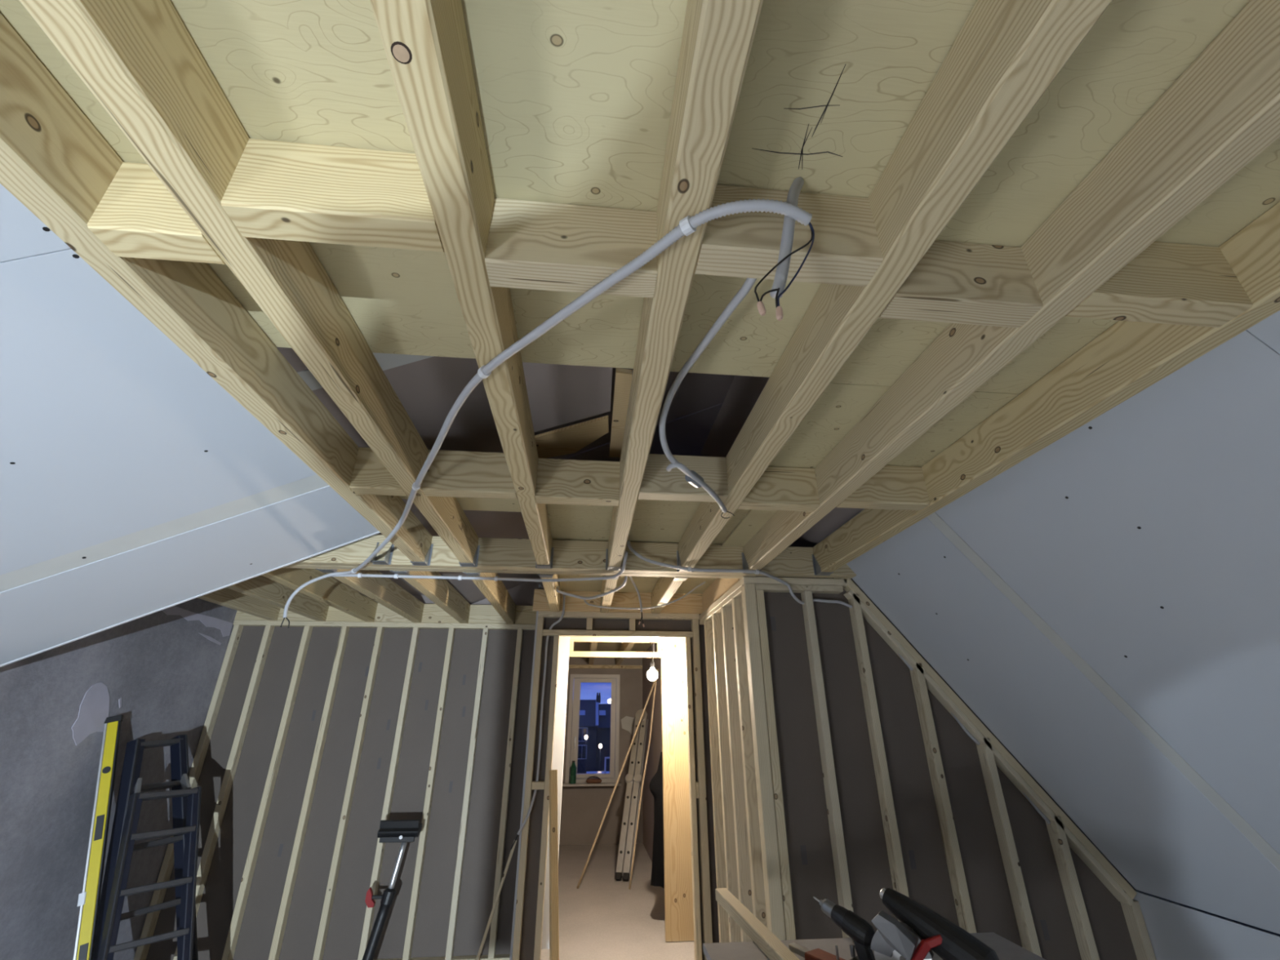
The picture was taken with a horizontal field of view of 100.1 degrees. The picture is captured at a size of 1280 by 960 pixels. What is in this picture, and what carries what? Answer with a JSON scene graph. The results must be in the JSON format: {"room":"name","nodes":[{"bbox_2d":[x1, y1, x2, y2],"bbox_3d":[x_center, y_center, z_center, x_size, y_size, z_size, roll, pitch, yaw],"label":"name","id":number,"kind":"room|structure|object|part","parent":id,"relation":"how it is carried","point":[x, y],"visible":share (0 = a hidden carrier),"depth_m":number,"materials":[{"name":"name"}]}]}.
{"room":"construction site","nodes":[
{"label":"construction site","id":0,"kind":"room"},
{"bbox_2d":[0,597,236,959],"bbox_3d":[-3.065,0.432,0.259,0.100,2.620,8.620,2,-24,-5],"label":"wall","id":1,"kind":"structure","parent":0,"point":[160,670],"depth_m":3.19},
{"bbox_2d":[0,183,380,666],"bbox_3d":[-1.919,-0.718,-0.298,1.999,0.928,6.452,2,-24,-5],"label":"ceiling","id":2,"kind":"structure","parent":0,"point":[134,485],"depth_m":1.77,"materials":[{"name":"white paint"}]},
{"bbox_2d":[133,619,535,959],"bbox_3d":[-2.086,2.333,4.217,2.714,2.360,0.082,2,-24,-5],"label":"wall","id":3,"kind":"structure","parent":0,"point":[314,735],"depth_m":4.18,"materials":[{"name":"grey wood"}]},
{"bbox_3d":[-2.085,1.270,4.682,2.714,0.040,0.070,2,-24,-5],"label":"plate","id":4,"kind":"part","parent":3,"relation":"part of","materials":[{"name":"brown wood"}]},
{"bbox_3d":[-2.085,3.390,3.740,2.714,0.040,0.070,2,-24,-5],"label":"sole plate","id":5,"kind":"part","parent":3,"relation":"part of","materials":[{"name":"brown wood"}]},
{"bbox_2d":[509,584,542,959],"bbox_3d":[-0.862,2.210,4.236,0.015,2.600,0.820,2,-24,-5],"label":"wall","id":6,"kind":"structure","parent":0,"point":[540,585],"depth_m":3.79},
{"bbox_2d":[559,657,643,844],"bbox_3d":[-0.971,3.784,8.026,2.200,2.800,0.123,2,-24,-5],"label":"wall","id":7,"kind":"structure","parent":0,"point":[583,809],"depth_m":7.69,"materials":[{"name":"paint"}]},
{"bbox_2d":[562,674,621,786],"bbox_3d":[-0.691,3.694,7.993,0.828,1.500,0.210,2,-24,-5],"label":"window","id":8,"kind":"structure","parent":7,"relation":"in","point":[594,732],"depth_m":8.01,"materials":[{"name":"white plastic"}]},
{"bbox_3d":[-1.052,3.690,8.022,0.055,1.470,0.090,2,-24,-5],"label":"frame","id":9,"kind":"part","parent":8,"relation":"part of","materials":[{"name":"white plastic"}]},
{"bbox_2d":[569,760,576,783],"bbox_3d":[-0.957,4.186,7.686,0.089,0.290,0.089,2,-24,-5],"label":"wine bottle","id":10,"kind":"object","parent":8,"relation":"on","point":[573,768],"visible":1,"depth_m":7.65,"materials":[{"name":"green glass"}]},
{"bbox_3d":[-0.965,3.687,8.014,0.104,1.348,0.085,2,-24,-5],"label":"sash","id":11,"kind":"part","parent":8,"relation":"part of","materials":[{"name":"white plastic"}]},
{"bbox_3d":[-0.688,4.352,7.663,0.828,0.028,0.140,2,-24,-5],"label":"sill","id":12,"kind":"part","parent":8,"relation":"part of","materials":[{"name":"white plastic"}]},
{"bbox_3d":[-0.697,4.351,7.767,0.658,0.055,0.090,2,-24,-5],"label":"frame","id":13,"kind":"part","parent":8,"relation":"part of","materials":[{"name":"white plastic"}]},
{"bbox_3d":[-0.678,4.290,7.777,0.473,0.053,0.085,2,-24,-5],"label":"sash","id":14,"kind":"part","parent":8,"relation":"part of","materials":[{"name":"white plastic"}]},
{"bbox_2d":[586,776,601,783],"bbox_3d":[-0.658,4.289,7.672,0.220,0.094,0.064,2,-24,-5],"label":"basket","id":15,"kind":"object","parent":8,"relation":"on","point":[588,780],"visible":1,"depth_m":7.65,"materials":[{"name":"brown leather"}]},
{"bbox_3d":[-0.678,3.698,8.039,0.473,1.241,0.004,2,-24,-5],"label":"pane","id":16,"kind":"part","parent":8,"relation":"part of","materials":[{"name":"clear glass"}]},
{"bbox_3d":[-0.697,3.058,8.341,0.658,0.055,0.090,2,-24,-5],"label":"frame","id":17,"kind":"part","parent":8,"relation":"part of","materials":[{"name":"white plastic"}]},
{"bbox_3d":[-0.678,3.107,8.302,0.473,0.054,0.085,2,-24,-5],"label":"sash","id":18,"kind":"part","parent":8,"relation":"part of","materials":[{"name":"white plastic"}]},
{"bbox_3d":[-0.408,3.709,8.064,0.069,1.348,0.085,2,-24,-5],"label":"sash","id":19,"kind":"part","parent":8,"relation":"part of","materials":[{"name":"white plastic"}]},
{"bbox_3d":[-0.342,3.719,8.086,0.055,1.470,0.090,2,-24,-5],"label":"frame","id":20,"kind":"part","parent":8,"relation":"part of","materials":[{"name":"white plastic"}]},
{"bbox_2d":[511,611,719,959],"bbox_3d":[-0.136,2.078,3.866,1.344,2.540,0.078,2,-24,-5],"label":"wall","id":21,"kind":"structure","parent":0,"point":[528,926],"depth_m":3.86,"materials":[{"name":"brown wood"}]},
{"bbox_2d":[510,594,564,849],"bbox_3d":[-0.720,1.686,3.920,0.284,1.705,0.103,-4,-24,9],"label":"conduit","id":22,"kind":"object","parent":21,"relation":"attached to","point":[563,595],"visible":0.98,"depth_m":3.92,"materials":[{"name":"grey plastic"}]},
{"bbox_2d":[541,636,693,949],"bbox_3d":[-0.224,2.405,4.675,1.348,2.600,0.090,2,-24,-5],"label":"door frame","id":23,"kind":"structure","parent":21,"relation":"in","point":[678,899],"depth_m":4.64,"materials":[{"name":"brown wood"}]},
{"bbox_3d":[-0.230,1.639,5.036,0.863,0.047,0.050,2,-24,-5],"label":"transom rail","id":24,"kind":"part","parent":23,"relation":"part of","materials":[{"name":"brown wood"}]},
{"bbox_3d":[0.323,2.432,4.743,0.246,2.595,0.050,2,-24,-5],"label":"jamb panel","id":25,"kind":"part","parent":23,"relation":"part of","materials":[{"name":"brown wood"}]},
{"bbox_3d":[-0.171,1.216,4.238,1.179,0.043,0.065,2,-24,-5],"label":"rail","id":26,"kind":"part","parent":21,"relation":"part of","materials":[{"name":"brown wood"}]},
{"bbox_3d":[-0.164,1.087,4.296,1.283,0.044,0.065,2,-24,-5],"label":"plate","id":27,"kind":"part","parent":21,"relation":"part of","materials":[{"name":"brown wood"}]},
{"bbox_2d":[540,843,694,959],"bbox_3d":[-0.269,2.642,1.821,6.400,0.150,12.700,2,-24,-5],"label":"floor","id":28,"kind":"structure","parent":0,"point":[603,918],"depth_m":4.84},
{"bbox_2d":[72,714,124,959],"bbox_3d":[-3.065,2.207,3.008,0.587,1.633,0.078,-4,-24,10],"label":"spirit level","id":29,"kind":"object","parent":28,"relation":"on","point":[88,901],"visible":1,"depth_m":3.06,"materials":[{"name":"yellow metal"}]},
{"bbox_3d":[-3.091,2.214,2.994,0.014,1.678,0.026,-3,-30,-29],"label":"edge rail","id":30,"kind":"part","parent":29,"relation":"part of","materials":[{"name":"metal"}]},
{"bbox_3d":[-3.037,2.211,3.024,0.010,1.678,0.028,-3,-30,-29],"label":"rail","id":31,"kind":"part","parent":29,"relation":"part of","materials":[{"name":"yellow metal"}]},
{"bbox_2d":[93,734,201,959],"bbox_3d":[-2.868,2.383,3.246,0.897,1.511,0.604,-10,-26,22],"label":"step ladder","id":32,"kind":"object","parent":28,"relation":"on","point":[186,801],"visible":1,"depth_m":3.21,"materials":[{"name":"metal"}]},
{"bbox_2d":[362,819,422,959],"bbox_3d":[-1.744,2.894,3.705,0.290,0.933,0.165,2,-24,-5],"label":"prop","id":33,"kind":"object","parent":28,"relation":"on","point":[402,831],"visible":1,"depth_m":3.78,"materials":[{"name":"black metal"}]},
{"bbox_3d":[-1.802,2.884,3.709,0.095,0.020,0.020,2,-24,-5],"label":"lever","id":34,"kind":"part","parent":33,"relation":"part of","materials":[{"name":"black plastic"}]},
{"bbox_2d":[475,840,516,959],"bbox_3d":[-0.975,2.861,3.522,0.255,0.836,0.021,1,-24,-3],"label":"batten","id":35,"kind":"object","parent":28,"relation":"on","point":[486,932],"visible":0.88,"depth_m":3.54,"materials":[{"name":"brown wood"}]},
{"bbox_2d":[549,769,559,959],"bbox_3d":[-0.548,2.571,3.411,0.053,1.275,0.216,18,-30,-35],"label":"plank","id":36,"kind":"object","parent":28,"relation":"on","point":[553,843],"visible":1,"depth_m":3.44,"materials":[{"name":"brown wood"}]},
{"bbox_2d":[576,680,655,888],"bbox_3d":[-0.218,3.327,6.098,0.948,2.067,0.020,11,-26,-22],"label":"wooden rod","id":37,"kind":"object","parent":28,"relation":"on","point":[653,685],"visible":0.92,"depth_m":5.99,"materials":[{"name":"brown wood"}]},
{"bbox_2d":[615,709,648,880],"bbox_3d":[-0.075,3.712,6.532,0.225,1.704,1.055,-4,-24,9],"label":"ladder","id":38,"kind":"object","parent":28,"relation":"on","point":[633,780],"visible":0.97,"depth_m":6.38,"materials":[{"name":"metal"}]},
{"bbox_2d":[628,669,658,888],"bbox_3d":[0.053,3.257,6.045,0.450,2.149,0.030,20,-31,-37],"label":"wooden rod","id":39,"kind":"object","parent":28,"relation":"on","point":[653,704],"visible":0.97,"depth_m":5.94,"materials":[{"name":"brown wood"}]},
{"bbox_2d":[702,932,1045,959],"bbox_3d":[0.829,1.947,1.489,1.130,0.850,0.760,2,-24,-5],"label":"workbench","id":40,"kind":"object","parent":28,"relation":"on","point":[1005,949],"visible":0.52,"depth_m":1.91,"materials":[{"name":"brown wood"}]},
{"bbox_2d":[715,888,799,959],"bbox_3d":[0.459,1.624,1.867,0.053,0.045,1.222,4,-24,-8],"label":"timber offcut","id":41,"kind":"object","parent":40,"relation":"on","point":[768,943],"visible":1,"depth_m":1.99,"materials":[{"name":"brown wood"}]},
{"bbox_2d":[788,942,844,959],"bbox_3d":[0.588,1.558,1.759,0.070,0.080,0.242,14,-28,-29],"label":"clamp","id":42,"kind":"object","parent":40,"relation":"on","point":[817,953],"visible":0.95,"depth_m":1.76,"materials":[{"name":"metal"}]},
{"bbox_2d":[813,896,875,959],"bbox_3d":[0.669,1.484,1.729,0.072,0.192,0.228,20,-31,-37],"label":"cordless drill","id":43,"kind":"object","parent":40,"relation":"on","point":[861,932],"visible":0.98,"depth_m":1.71,"materials":[{"name":"plastic"}]},
{"bbox_3d":[0.701,1.436,1.715,0.068,0.083,0.100,19,-30,-36],"label":"motor","id":44,"kind":"part","parent":43,"relation":"part of","materials":[{"name":"black plastic"}]},
{"bbox_2d":[870,887,999,959],"bbox_3d":[0.848,1.379,1.561,0.325,0.247,0.347,2,-24,-5],"label":"gun","id":45,"kind":"object","parent":40,"relation":"on","point":[922,931],"visible":1,"depth_m":1.57,"materials":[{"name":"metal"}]},
{"bbox_3d":[0.789,1.438,1.607,0.164,0.164,0.003,-15,-28,30],"label":"blade","id":46,"kind":"part","parent":45,"relation":"part of","materials":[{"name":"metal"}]},
{"bbox_3d":[0.805,1.382,1.553,0.022,0.090,0.022,39,-13,22],"label":"lever","id":47,"kind":"part","parent":45,"relation":"part of","materials":[{"name":"red plastic"}]},
{"bbox_2d":[0,0,1279,669],"bbox_3d":[-1.004,-0.132,2.913,4.610,1.195,12.612,2,-24,-5],"label":"ceiling","id":48,"kind":"structure","parent":0,"point":[1029,216],"depth_m":1.01,"materials":[{"name":"brown wood"}]},
{"bbox_2d":[333,550,627,582],"bbox_3d":[-0.882,0.523,3.062,1.701,0.085,0.345,-3,-24,7],"label":"conduit","id":49,"kind":"object","parent":48,"relation":"attached to","point":[359,575],"visible":0.99,"depth_m":3.08,"materials":[{"name":"grey plastic"}]},
{"bbox_2d":[280,198,814,627],"bbox_3d":[-0.803,0.175,1.862,0.271,0.319,3.165,18,-30,-35],"label":"conduit","id":50,"kind":"object","parent":48,"relation":"hanging from","point":[687,225],"visible":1,"depth_m":0.98,"materials":[{"name":"grey plastic"}]},
{"bbox_2d":[555,576,627,599],"bbox_3d":[-0.283,0.707,3.450,0.600,0.108,0.198,-14,-28,29],"label":"conduit","id":51,"kind":"object","parent":48,"relation":"attached to","point":[557,590],"visible":0.96,"depth_m":3.47,"materials":[{"name":"grey plastic"}]},
{"bbox_3d":[-1.009,2.894,8.314,2.105,0.050,0.050,2,-24,-5],"label":"wall plate","id":52,"kind":"part","parent":48,"relation":"part of","materials":[{"name":"brown wood"}]},
{"bbox_2d":[628,576,644,626],"bbox_3d":[-0.051,0.829,3.733,0.058,0.330,0.387,-7,-25,16],"label":"conduit","id":53,"kind":"object","parent":48,"relation":"hanging from","point":[630,577],"visible":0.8,"depth_m":3.87,"materials":[{"name":"grey plastic"}]},
{"bbox_2d":[583,581,706,609],"bbox_3d":[0.036,0.843,3.915,0.895,0.202,0.053,0,-24,-1],"label":"conduit","id":54,"kind":"object","parent":48,"relation":"hanging from","point":[703,583],"visible":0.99,"depth_m":3.89,"materials":[{"name":"grey plastic"}]},
{"bbox_2d":[658,277,756,518],"bbox_3d":[0.192,-0.173,1.613,0.268,0.190,1.225,-2,-24,4],"label":"conduit","id":55,"kind":"object","parent":48,"relation":"attached to","point":[748,283],"visible":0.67,"depth_m":1.38,"materials":[{"name":"grey plastic"}]},
{"bbox_2d":[666,462,727,512],"bbox_3d":[0.224,0.029,1.870,0.063,0.042,0.460,-14,-28,29],"label":"conduit","id":56,"kind":"object","parent":55,"relation":"attached to","point":[694,478],"visible":1,"depth_m":1.78,"materials":[{"name":"grey plastic"}]},
{"bbox_2d":[760,177,804,307],"bbox_3d":[0.249,-0.415,0.895,0.153,0.373,0.039,16,-28,-31],"label":"conduit","id":57,"kind":"object","parent":48,"relation":"hanging from","point":[788,232],"visible":0.87,"depth_m":0.86,"materials":[{"name":"grey plastic"}]},
{"bbox_2d":[642,577,767,942],"bbox_3d":[0.358,2.726,5.397,0.082,2.600,5.770,2,-24,-5],"label":"wall","id":58,"kind":"structure","parent":0,"point":[737,839],"depth_m":3.40,"materials":[{"name":"brown wood"}]},
{"bbox_2d":[648,751,664,888],"bbox_3d":[0.214,3.121,4.969,0.249,1.070,0.358,2,-24,-5],"label":"jacket","id":59,"kind":"object","parent":58,"relation":"hanging from","point":[655,785],"visible":0.39,"depth_m":4.80,"materials":[{"name":"black fabric"}]},
{"bbox_3d":[0.573,0.862,3.758,0.070,0.042,1.240,2,-24,-5],"label":"plate","id":60,"kind":"part","parent":58,"relation":"part of","materials":[{"name":"brown wood"}]},
{"bbox_3d":[0.573,0.896,3.742,0.070,0.030,1.240,2,-24,-5],"label":"plate","id":61,"kind":"part","parent":58,"relation":"part of","materials":[{"name":"brown wood"}]},
{"bbox_3d":[0.578,0.764,3.804,0.030,0.168,1.237,2,-24,-5],"label":"rim panel","id":62,"kind":"part","parent":58,"relation":"part of","materials":[{"name":"brown wood"}]},
{"bbox_2d":[740,576,1155,959],"bbox_3d":[1.540,1.671,2.789,1.885,2.411,0.082,2,-24,-5],"label":"wall","id":63,"kind":"structure","parent":0,"point":[868,780],"depth_m":2.78,"materials":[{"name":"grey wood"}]},
{"bbox_2d":[626,540,804,604],"bbox_3d":[0.477,0.508,3.011,1.100,0.297,0.162,7,-25,-15],"label":"conduit","id":64,"kind":"object","parent":63,"relation":"attached to","point":[688,568],"visible":0.98,"depth_m":2.96,"materials":[{"name":"grey plastic"}]},
{"bbox_3d":[0.635,1.675,2.683,0.065,2.316,0.070,2,-24,-5],"label":"corner post","id":65,"kind":"part","parent":63,"relation":"part of","materials":[{"name":"brown wood"}]},
{"bbox_3d":[0.913,0.608,3.187,0.625,0.040,0.070,2,-24,-5],"label":"plate","id":66,"kind":"part","parent":63,"relation":"part of","materials":[{"name":"brown wood"}]},
{"bbox_3d":[0.932,0.644,3.173,0.527,0.034,0.070,2,-24,-5],"label":"plate","id":67,"kind":"part","parent":63,"relation":"part of","materials":[{"name":"brown wood"}]},
{"bbox_2d":[813,598,852,608],"bbox_3d":[1.125,0.726,3.150,0.251,0.053,0.024,2,-24,-4],"label":"conduit","id":68,"kind":"object","parent":63,"relation":"attached to","point":[814,599],"visible":0.91,"depth_m":3.15,"materials":[{"name":"grey plastic"}]},
{"bbox_2d":[897,653,913,671],"bbox_3d":[1.423,0.917,3.116,0.268,0.362,0.028,2,-24,-5],"label":"conduit","id":69,"kind":"object","parent":63,"relation":"attached to","point":[908,664],"visible":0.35,"depth_m":3.06,"materials":[{"name":"grey plastic"}]},
{"bbox_2d":[951,712,980,745],"bbox_3d":[1.723,1.282,2.986,0.265,0.352,0.028,2,-24,-5],"label":"conduit","id":70,"kind":"object","parent":63,"relation":"attached to","point":[962,726],"visible":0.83,"depth_m":2.95,"materials":[{"name":"grey plastic"}]},
{"bbox_3d":[1.826,1.324,2.967,0.045,2.047,0.070,-34,-16,-19],"label":"raking plate","id":71,"kind":"part","parent":63,"relation":"part of","materials":[{"name":"brown wood"}]},
{"bbox_3d":[1.834,1.388,2.939,0.028,1.943,0.070,-34,-16,-19],"label":"raking plate","id":72,"kind":"part","parent":63,"relation":"part of","materials":[{"name":"brown wood"}]},
{"bbox_2d":[1022,792,1050,823],"bbox_3d":[2.016,1.632,2.862,0.256,0.351,0.027,2,-24,-5],"label":"conduit","id":73,"kind":"object","parent":63,"relation":"attached to","point":[1034,806],"visible":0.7,"depth_m":2.82,"materials":[{"name":"grey plastic"}]},
{"bbox_2d":[777,310,1279,935],"bbox_3d":[2.079,1.317,2.662,2.239,2.813,12.900,2,-24,-5],"label":"ceiling","id":74,"kind":"structure","parent":0,"point":[1105,604],"depth_m":1.97,"materials":[{"name":"white paint"}]},
{"bbox_2d":[1133,890,1279,959],"bbox_3d":[2.804,1.101,-0.468,0.016,0.808,6.690,2,-24,-5],"label":"wall","id":75,"kind":"structure","parent":0,"point":[1176,931],"depth_m":2.40,"materials":[{"name":"grey paint"}]},
{"bbox_3d":[-0.183,1.094,4.805,1.380,0.012,0.940,2,-24,-5],"label":"ceiling","id":76,"kind":"structure","parent":0,"visible":0},
{"bbox_2d":[647,637,657,680],"bbox_3d":[0.107,1.450,4.741,0.096,0.614,0.111,2,-24,-5],"label":"pendant bulb","id":77,"kind":"object","parent":76,"relation":"hanging from","point":[652,674],"visible":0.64,"depth_m":4.61,"materials":[{"name":"white glass"}]},
{"bbox_3d":[0.108,1.680,4.631,0.096,0.104,0.096,2,-24,-5],"label":"bulb glass","id":78,"kind":"part","parent":77,"relation":"part of","materials":[{"name":"white glass"}]},
{"label":"outside","id":79,"kind":"structure","parent":0,"visible":0},
{"bbox_3d":[-8.497,41.819,76.166,120.000,0.200,146.000,2,-24,-5],"label":"ground","id":80,"kind":"structure","parent":79,"visible":0},
{"bbox_2d":[568,704,573,777],"bbox_3d":[-11.476,35.698,75.687,11.500,10.600,9.834,2,-24,-5],"label":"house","id":81,"kind":"structure","parent":80,"relation":"on","point":[572,704],"depth_m":71.48,"materials":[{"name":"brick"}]}
]}

